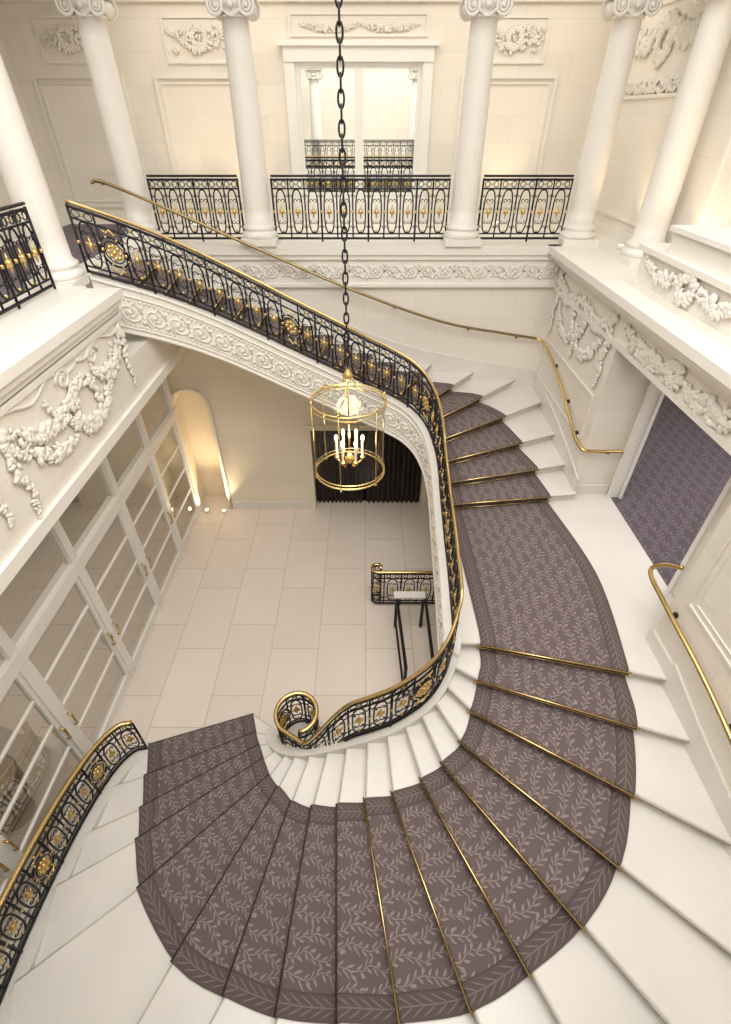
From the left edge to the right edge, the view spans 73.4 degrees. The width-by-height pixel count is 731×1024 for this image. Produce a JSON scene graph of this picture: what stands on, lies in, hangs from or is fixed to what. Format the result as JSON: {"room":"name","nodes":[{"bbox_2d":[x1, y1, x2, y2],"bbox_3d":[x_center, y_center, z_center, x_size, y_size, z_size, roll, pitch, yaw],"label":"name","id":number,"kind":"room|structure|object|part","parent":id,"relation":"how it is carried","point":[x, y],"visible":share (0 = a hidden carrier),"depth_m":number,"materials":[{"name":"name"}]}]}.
{"room":"historic interior","nodes":[
{"label":"historic interior","id":0,"kind":"room"},
{"bbox_2d":[0,32,61,243],"bbox_3d":[-6.300,-2.706,3.342,0.200,3.800,15.000,0,39,0],"label":"wall","id":1,"kind":"structure","parent":0,"point":[5,199],"depth_m":8.70,"materials":[{"name":"paint"}]},
{"bbox_2d":[0,322,178,566],"bbox_3d":[-3.640,0.062,3.975,0.920,1.300,12.500,0,39,0],"label":"wall","id":2,"kind":"structure","parent":0,"point":[147,356],"depth_m":5.18,"materials":[{"name":"paint"}]},
{"bbox_2d":[0,286,123,404],"bbox_3d":[-3.500,0.350,2.420,0.900,0.310,9.720,0,39,0],"label":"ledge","id":3,"kind":"structure","parent":2,"relation":"on","point":[47,326],"depth_m":5.08,"materials":[{"name":"white paint"}]},
{"bbox_2d":[0,202,56,315],"bbox_3d":[-3.750,-2.228,4.630,0.068,0.896,2.645,0,39,0],"label":"balcony railing","id":4,"kind":"object","parent":3,"relation":"on","point":[34,252],"visible":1,"depth_m":5.31,"materials":[{"name":"black metal"}]},
{"bbox_2d":[0,316,136,528],"bbox_3d":[-3.152,-0.273,4.355,0.088,1.039,5.935,0,39,0],"label":"relief","id":5,"kind":"object","parent":2,"relation":"attached to","point":[48,429],"visible":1,"depth_m":5.10,"materials":[{"name":"white paint"}]},
{"bbox_2d":[0,312,187,594],"bbox_3d":[-3.165,0.078,3.988,0.070,1.260,12.500,0,39,0],"label":"trim","id":6,"kind":"structure","parent":2,"relation":"attached to","point":[27,546],"depth_m":5.20,"materials":[{"name":"white paint"}]},
{"bbox_2d":[0,494,437,956],"bbox_3d":[-1.600,3.783,7.246,13.200,0.200,13.300,0,39,0],"label":"floor","id":7,"kind":"structure","parent":0,"point":[260,606],"depth_m":9.16,"materials":[{"name":"tile"}]},
{"bbox_2d":[0,753,34,831],"bbox_3d":[-4.750,3.742,6.375,0.760,0.960,0.760,0,39,0],"label":"stone urn","id":8,"kind":"object","parent":7,"relation":"on","point":[11,775],"visible":0.91,"depth_m":6.29,"materials":[{"name":"beige stone"}]},
{"bbox_2d":[0,377,201,967],"bbox_3d":[-4.000,2.199,5.706,0.180,4.200,12.500,0,39,0],"label":"frames","id":9,"kind":"object","parent":7,"relation":"on","point":[16,666],"visible":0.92,"depth_m":7.04,"materials":[{"name":"paint"}]},
{"bbox_2d":[0,506,175,872],"bbox_3d":[-3.934,2.386,7.080,0.077,0.306,7.626,0,39,0],"label":"handle","id":10,"kind":"object","parent":9,"relation":"attached to","point":[6,869],"visible":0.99,"depth_m":6.53,"materials":[{"name":"gold metal"}]},
{"bbox_2d":[7,256,730,1023],"bbox_3d":[0.145,0.749,6.250,7.790,5.770,9.840,0,39,0],"label":"staircase","id":11,"kind":"structure","parent":7,"relation":"on","point":[540,840],"depth_m":5.22,"materials":[{"name":"white stone"}]},
{"bbox_2d":[0,720,148,1023],"bbox_3d":[-3.461,4.040,5.359,0.577,1.776,3.881,0,39,0],"label":"balustrade","id":12,"kind":"object","parent":11,"relation":"on","point":[22,954],"visible":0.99,"depth_m":5.63,"materials":[{"name":"black metal"}]},
{"bbox_3d":[-3.471,3.724,5.045,0.359,0.898,3.757,2,39,2],"label":"brass handrail","id":13,"kind":"part","parent":12,"relation":"part of","materials":[{"name":"gold metal"}]},
{"bbox_2d":[65,199,463,749],"bbox_3d":[-0.353,-0.523,6.969,4.141,6.401,5.687,-23,44,-26],"label":"balustrade","id":14,"kind":"object","parent":11,"relation":"on","point":[450,533],"visible":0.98,"depth_m":6.83,"materials":[{"name":"black metal"}]},
{"bbox_2d":[370,563,434,604],"bbox_3d":[0.858,1.374,9.301,1.535,0.918,0.276,0,39,0],"label":"stair railing","id":15,"kind":"object","parent":7,"relation":"on","point":[380,572],"visible":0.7,"depth_m":9.14,"materials":[{"name":"black metal"}]},
{"bbox_3d":[0.847,1.031,9.024,1.507,0.036,0.264,0,39,0],"label":"brass handrail","id":16,"kind":"part","parent":15,"relation":"part of","materials":[{"name":"gold metal"}]},
{"bbox_2d":[394,591,434,696],"bbox_3d":[0.788,2.215,8.340,0.576,0.860,1.525,0,39,0],"label":"guard","id":17,"kind":"object","parent":7,"relation":"on","point":[397,594],"visible":0.77,"depth_m":8.45,"materials":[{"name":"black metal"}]},
{"bbox_2d":[67,349,427,507],"bbox_3d":[-1.900,-2.412,10.367,12.600,5.500,0.550,0,39,0],"label":"wall","id":18,"kind":"structure","parent":0,"point":[259,422],"depth_m":10.78,"materials":[{"name":"beige paint"}]},
{"bbox_2d":[171,388,232,508],"bbox_3d":[-3.650,-1.306,10.896,0.870,3.115,0.061,0,39,0],"label":"trim","id":19,"kind":"structure","parent":18,"relation":"attached to","point":[175,392],"depth_m":10.53,"materials":[{"name":"white paint"}]},
{"bbox_2d":[160,241,536,508],"bbox_3d":[-0.175,-2.397,10.000,7.150,5.940,0.040,0,39,0],"label":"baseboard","id":20,"kind":"structure","parent":18,"relation":"attached to","point":[482,370],"depth_m":9.57,"materials":[{"name":"white paint"}]},
{"bbox_2d":[142,244,560,286],"bbox_3d":[-0.175,-4.234,8.454,7.150,0.660,0.130,0,39,0],"label":"frieze","id":21,"kind":"object","parent":18,"relation":"attached to","point":[366,255],"visible":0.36,"depth_m":8.40,"materials":[{"name":"white paint"}]},
{"bbox_2d":[169,263,558,279],"bbox_3d":[-0.132,-4.172,8.505,6.996,0.276,0.061,0,39,0],"label":"relief","id":22,"kind":"object","parent":21,"relation":"attached to","point":[356,268],"visible":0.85,"depth_m":8.49,"materials":[{"name":"paint"}]},
{"bbox_2d":[90,178,622,453],"bbox_3d":[-0.115,-3.051,7.641,8.176,3.376,2.862,0,39,0],"label":"wall handrail","id":23,"kind":"object","parent":18,"relation":"attached to","point":[566,401],"visible":0.99,"depth_m":8.17,"materials":[{"name":"gold metal"}]},
{"bbox_3d":[-0.499,-4.181,8.367,7.406,2.534,0.311,0,39,0],"label":"aged brass rail","id":24,"kind":"part","parent":23,"relation":"part of","materials":[{"name":"gold metal"}]},
{"bbox_3d":[3.332,-2.047,8.320,0.624,0.840,2.869,-9,40,-11],"label":"brass rail","id":25,"kind":"part","parent":23,"relation":"part of","materials":[{"name":"gold metal"}]},
{"bbox_2d":[304,425,426,508],"bbox_3d":[0.065,-0.968,11.151,2.750,2.270,0.050,0,39,0],"label":"trim","id":26,"kind":"structure","parent":18,"relation":"attached to","point":[307,428],"depth_m":10.77,"materials":[{"name":"white paint"}]},
{"bbox_2d":[312,431,421,502],"bbox_3d":[0.075,-1.300,11.655,2.750,2.350,0.848,0,39,0],"label":"curtain","id":27,"kind":"object","parent":18,"relation":"attached to","point":[401,480],"visible":0.53,"depth_m":11.48,"materials":[{"name":"fabric"}]},
{"bbox_2d":[0,2,612,209],"bbox_3d":[-0.600,-7.363,9.093,11.200,3.800,0.200,0,39,0],"label":"wall","id":28,"kind":"structure","parent":0,"point":[200,116],"depth_m":8.80,"materials":[{"name":"paint"}]},
{"bbox_2d":[32,24,82,54],"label":"ornament","id":29,"kind":"object","parent":28,"relation":"attached to","point":[75,45],"depth_m":8.35,"materials":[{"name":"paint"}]},
{"bbox_2d":[165,23,224,55],"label":"ornament","id":30,"kind":"object","parent":28,"relation":"attached to","point":[202,46],"depth_m":8.35,"materials":[{"name":"paint"}]},
{"bbox_2d":[0,0,604,221],"bbox_3d":[-0.900,-7.230,9.008,10.600,3.300,0.100,0,39,0],"label":"trim","id":31,"kind":"structure","parent":28,"relation":"attached to","point":[63,213],"depth_m":8.98,"materials":[{"name":"white paint"}]},
{"bbox_2d":[277,41,439,210],"bbox_3d":[-0.120,-7.048,9.116,2.760,2.480,0.160,0,39,0],"label":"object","id":32,"kind":"structure","parent":28,"relation":"attached to","point":[358,55],"depth_m":8.70,"materials":[{"name":"white paint"}]},
{"bbox_2d":[299,68,417,192],"bbox_3d":[-0.120,-7.107,9.158,2.240,1.920,0.010,0,39,0],"label":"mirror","id":33,"kind":"object","parent":28,"relation":"attached to","point":[389,94],"visible":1,"depth_m":9.07,"materials":[{"name":"white"}]},
{"bbox_2d":[299,21,420,34],"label":"ornament","id":34,"kind":"object","parent":28,"relation":"attached to","point":[378,26],"depth_m":8.26,"materials":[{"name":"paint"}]},
{"bbox_2d":[495,24,547,55],"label":"ornament","id":35,"kind":"object","parent":28,"relation":"attached to","point":[509,45],"depth_m":8.35,"materials":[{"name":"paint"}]},
{"bbox_2d":[625,7,703,95],"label":"ornament","id":36,"kind":"object","parent":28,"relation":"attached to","point":[682,31],"depth_m":7.15,"materials":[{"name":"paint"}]},
{"bbox_2d":[0,222,618,309],"bbox_3d":[-0.600,-1.244,4.397,11.200,0.200,14.800,0,39,0],"label":"floor","id":37,"kind":"structure","parent":0,"point":[603,240],"depth_m":8.91,"materials":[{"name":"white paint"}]},
{"bbox_2d":[0,54,84,282],"bbox_3d":[-3.900,-4.120,5.350,0.653,2.870,0.600,0,39,0],"label":"column","id":38,"kind":"structure","parent":37,"relation":"in","point":[23,177],"depth_m":5.53,"materials":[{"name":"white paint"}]},
{"bbox_2d":[26,271,94,290],"bbox_3d":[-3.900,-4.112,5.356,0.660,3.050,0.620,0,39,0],"label":"plinth","id":39,"kind":"object","parent":37,"relation":"on","point":[85,279],"visible":0.29,"depth_m":6.08,"materials":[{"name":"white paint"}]},
{"bbox_2d":[0,224,126,301],"bbox_3d":[-5.050,-1.578,4.641,1.700,0.012,13.200,0,39,0],"label":"carpet","id":40,"kind":"object","parent":37,"relation":"on","point":[68,231],"visible":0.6,"depth_m":8.23,"materials":[{"name":"purple carpet"}]},
{"bbox_2d":[54,0,162,239],"bbox_3d":[-3.750,-5.800,7.425,0.653,2.870,0.600,0,39,0],"label":"column","id":41,"kind":"structure","parent":37,"relation":"in","point":[90,16],"depth_m":7.12,"materials":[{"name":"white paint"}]},
{"bbox_2d":[122,234,168,246],"bbox_3d":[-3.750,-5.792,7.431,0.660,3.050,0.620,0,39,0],"label":"plinth","id":42,"kind":"object","parent":37,"relation":"on","point":[131,242],"visible":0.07,"depth_m":8.13,"materials":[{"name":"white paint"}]},
{"bbox_2d":[146,175,244,241],"bbox_3d":[-2.765,-4.990,8.080,1.482,0.946,0.068,0,39,0],"label":"balcony railing","id":43,"kind":"object","parent":37,"relation":"on","point":[205,211],"visible":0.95,"depth_m":8.02,"materials":[{"name":"black metal"}]},
{"bbox_2d":[205,0,277,239],"bbox_3d":[-1.780,-5.800,7.425,0.653,2.870,0.600,0,39,0],"label":"column","id":44,"kind":"structure","parent":37,"relation":"in","point":[235,16],"depth_m":7.17,"materials":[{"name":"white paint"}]},
{"bbox_2d":[240,234,280,246],"bbox_3d":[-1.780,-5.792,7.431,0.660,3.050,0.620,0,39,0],"label":"plinth","id":45,"kind":"object","parent":37,"relation":"on","point":[273,242],"visible":0.64,"depth_m":8.13,"materials":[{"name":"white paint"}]},
{"bbox_2d":[270,175,450,241],"bbox_3d":[-0.080,-4.990,8.080,2.912,0.946,0.068,0,39,0],"label":"balcony railing","id":46,"kind":"object","parent":37,"relation":"on","point":[313,211],"visible":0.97,"depth_m":8.07,"materials":[{"name":"black metal"}]},
{"bbox_2d":[441,234,481,246],"bbox_3d":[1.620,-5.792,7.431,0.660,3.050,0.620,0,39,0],"label":"plinth","id":47,"kind":"object","parent":37,"relation":"on","point":[447,242],"visible":0.64,"depth_m":8.13,"materials":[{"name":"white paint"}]},
{"bbox_2d":[443,0,513,239],"bbox_3d":[1.620,-5.800,7.425,0.653,2.870,0.600,0,39,0],"label":"column","id":48,"kind":"structure","parent":37,"relation":"in","point":[484,15],"depth_m":7.17,"materials":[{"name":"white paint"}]},
{"bbox_2d":[477,175,573,241],"bbox_3d":[2.600,-4.990,8.080,1.472,0.946,0.068,0,39,0],"label":"balcony railing","id":49,"kind":"object","parent":37,"relation":"on","point":[488,211],"visible":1,"depth_m":8.04,"materials":[{"name":"black metal"}]},
{"bbox_2d":[553,234,599,246],"bbox_3d":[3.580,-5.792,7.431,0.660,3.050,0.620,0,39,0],"label":"plinth","id":50,"kind":"object","parent":37,"relation":"on","point":[564,242],"visible":0.57,"depth_m":8.14,"materials":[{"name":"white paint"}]},
{"bbox_2d":[558,0,663,239],"bbox_3d":[3.580,-5.800,7.425,0.653,2.870,0.600,0,39,0],"label":"column","id":51,"kind":"structure","parent":37,"relation":"in","point":[627,16],"depth_m":7.17,"materials":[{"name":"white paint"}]},
{"bbox_2d":[265,287,554,370],"bbox_3d":[-0.175,-3.336,9.252,7.150,2.700,0.001,0,39,0],"label":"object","id":52,"kind":"structure","parent":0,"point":[526,311],"depth_m":9.02,"materials":[{"name":"stone"}]},
{"bbox_2d":[537,273,730,792],"bbox_3d":[4.000,1.694,5.297,1.200,5.500,12.500,0,39,0],"label":"wall","id":53,"kind":"structure","parent":0,"point":[620,390],"depth_m":6.51,"materials":[{"name":"paint"}]},
{"bbox_2d":[533,372,730,859],"bbox_3d":[3.685,0.915,6.474,0.630,1.689,9.689,0,39,0],"label":"baseboard","id":54,"kind":"structure","parent":53,"relation":"attached to","point":[699,751],"depth_m":5.26,"materials":[{"name":"white stone"}]},
{"bbox_2d":[539,340,730,670],"bbox_3d":[3.390,0.055,5.256,0.020,1.300,10.100,0,39,0],"label":"trim","id":55,"kind":"structure","parent":53,"relation":"attached to","point":[724,547],"depth_m":4.92,"materials":[{"name":"white paint"}]},
{"bbox_2d":[547,269,730,434],"bbox_3d":[3.370,-2.074,6.665,0.099,1.117,5.494,0,39,0],"label":"relief","id":56,"kind":"object","parent":53,"relation":"attached to","point":[700,403],"visible":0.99,"depth_m":6.04,"materials":[{"name":"white paint"}]},
{"bbox_2d":[548,244,730,455],"bbox_3d":[3.790,-0.287,3.692,1.420,0.800,12.500,0,39,0],"label":"trim","id":57,"kind":"structure","parent":53,"relation":"attached to","point":[596,269],"depth_m":5.60,"materials":[{"name":"white paint"}]},
{"bbox_2d":[613,250,640,266],"bbox_3d":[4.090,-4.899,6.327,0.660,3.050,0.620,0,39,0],"label":"plinth","id":58,"kind":"object","parent":57,"relation":"on","point":[628,261],"visible":0.36,"depth_m":7.14,"materials":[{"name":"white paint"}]},
{"bbox_2d":[622,0,730,258],"bbox_3d":[4.090,-4.906,6.321,0.653,2.870,0.600,0,39,0],"label":"column","id":59,"kind":"structure","parent":57,"relation":"in","point":[713,35],"depth_m":6.17,"materials":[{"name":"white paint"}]},
{"bbox_2d":[630,225,730,349],"bbox_3d":[3.693,-2.432,5.108,0.694,0.750,2.500,0,39,0],"label":"parapet block","id":60,"kind":"object","parent":57,"relation":"on","point":[689,276],"visible":1,"depth_m":5.11,"materials":[{"name":"white paint"}]},
{"bbox_2d":[607,382,730,592],"bbox_3d":[4.100,-0.497,6.572,0.200,2.299,2.140,0,39,0],"label":"door frame","id":61,"kind":"structure","parent":53,"relation":"in","point":[653,392],"depth_m":7.13,"materials":[{"name":"white paint"}]},
{"bbox_2d":[648,563,730,744],"bbox_3d":[3.498,2.370,4.312,0.471,0.941,4.532,0,39,0],"label":"wall handrail","id":62,"kind":"object","parent":53,"relation":"attached to","point":[727,727],"visible":1,"depth_m":5.00,"materials":[{"name":"gold metal"}]},
{"bbox_2d":[595,0,730,242],"bbox_3d":[4.525,-2.643,3.264,0.250,3.800,14.800,0,39,0],"label":"wall","id":63,"kind":"structure","parent":0,"point":[642,123],"depth_m":7.19,"materials":[{"name":"paint"}]},
{"bbox_2d":[610,393,730,586],"bbox_3d":[6.520,0.050,7.761,4.960,0.055,10.000,0,39,0],"label":"floor","id":64,"kind":"structure","parent":0,"point":[680,472],"depth_m":8.34,"materials":[{"name":"purple carpet"}]},
{"bbox_3d":[-0.700,3.553,-1.369,11.400,11.000,0.200,0,39,0],"label":"wall","id":65,"kind":"structure","parent":0,"visible":0},
{"bbox_2d":[2,0,730,245],"bbox_3d":[-0.900,-2.456,3.351,10.600,3.000,14.700,0,39,0],"label":"trim","id":66,"kind":"structure","parent":65,"relation":"attached to","point":[620,235],"depth_m":7.94,"materials":[{"name":"white paint"}]},
{"bbox_3d":[0.150,-4.589,1.495,7.700,1.750,10.300,0,39,0],"label":"wall","id":67,"kind":"structure","parent":0,"visible":0},
{"bbox_2d":[309,0,386,492],"bbox_3d":[-0.160,-2.885,3.068,0.719,6.364,0.719,0,39,0],"label":"hanging lantern","id":68,"kind":"object","parent":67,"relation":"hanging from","point":[347,375],"visible":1,"depth_m":4.41,"materials":[{"name":"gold metal"}]},
{"bbox_3d":[-0.160,-3.315,2.720,0.043,5.260,0.043,-32,49,-33],"label":"chain","id":69,"kind":"part","parent":68,"relation":"part of","materials":[{"name":"black metal"}]},
{"bbox_3d":[-0.160,-0.855,4.712,0.719,1.143,0.719,0,39,0],"label":"brass frame","id":70,"kind":"part","parent":68,"relation":"part of","materials":[{"name":"gold metal"}]}
]}

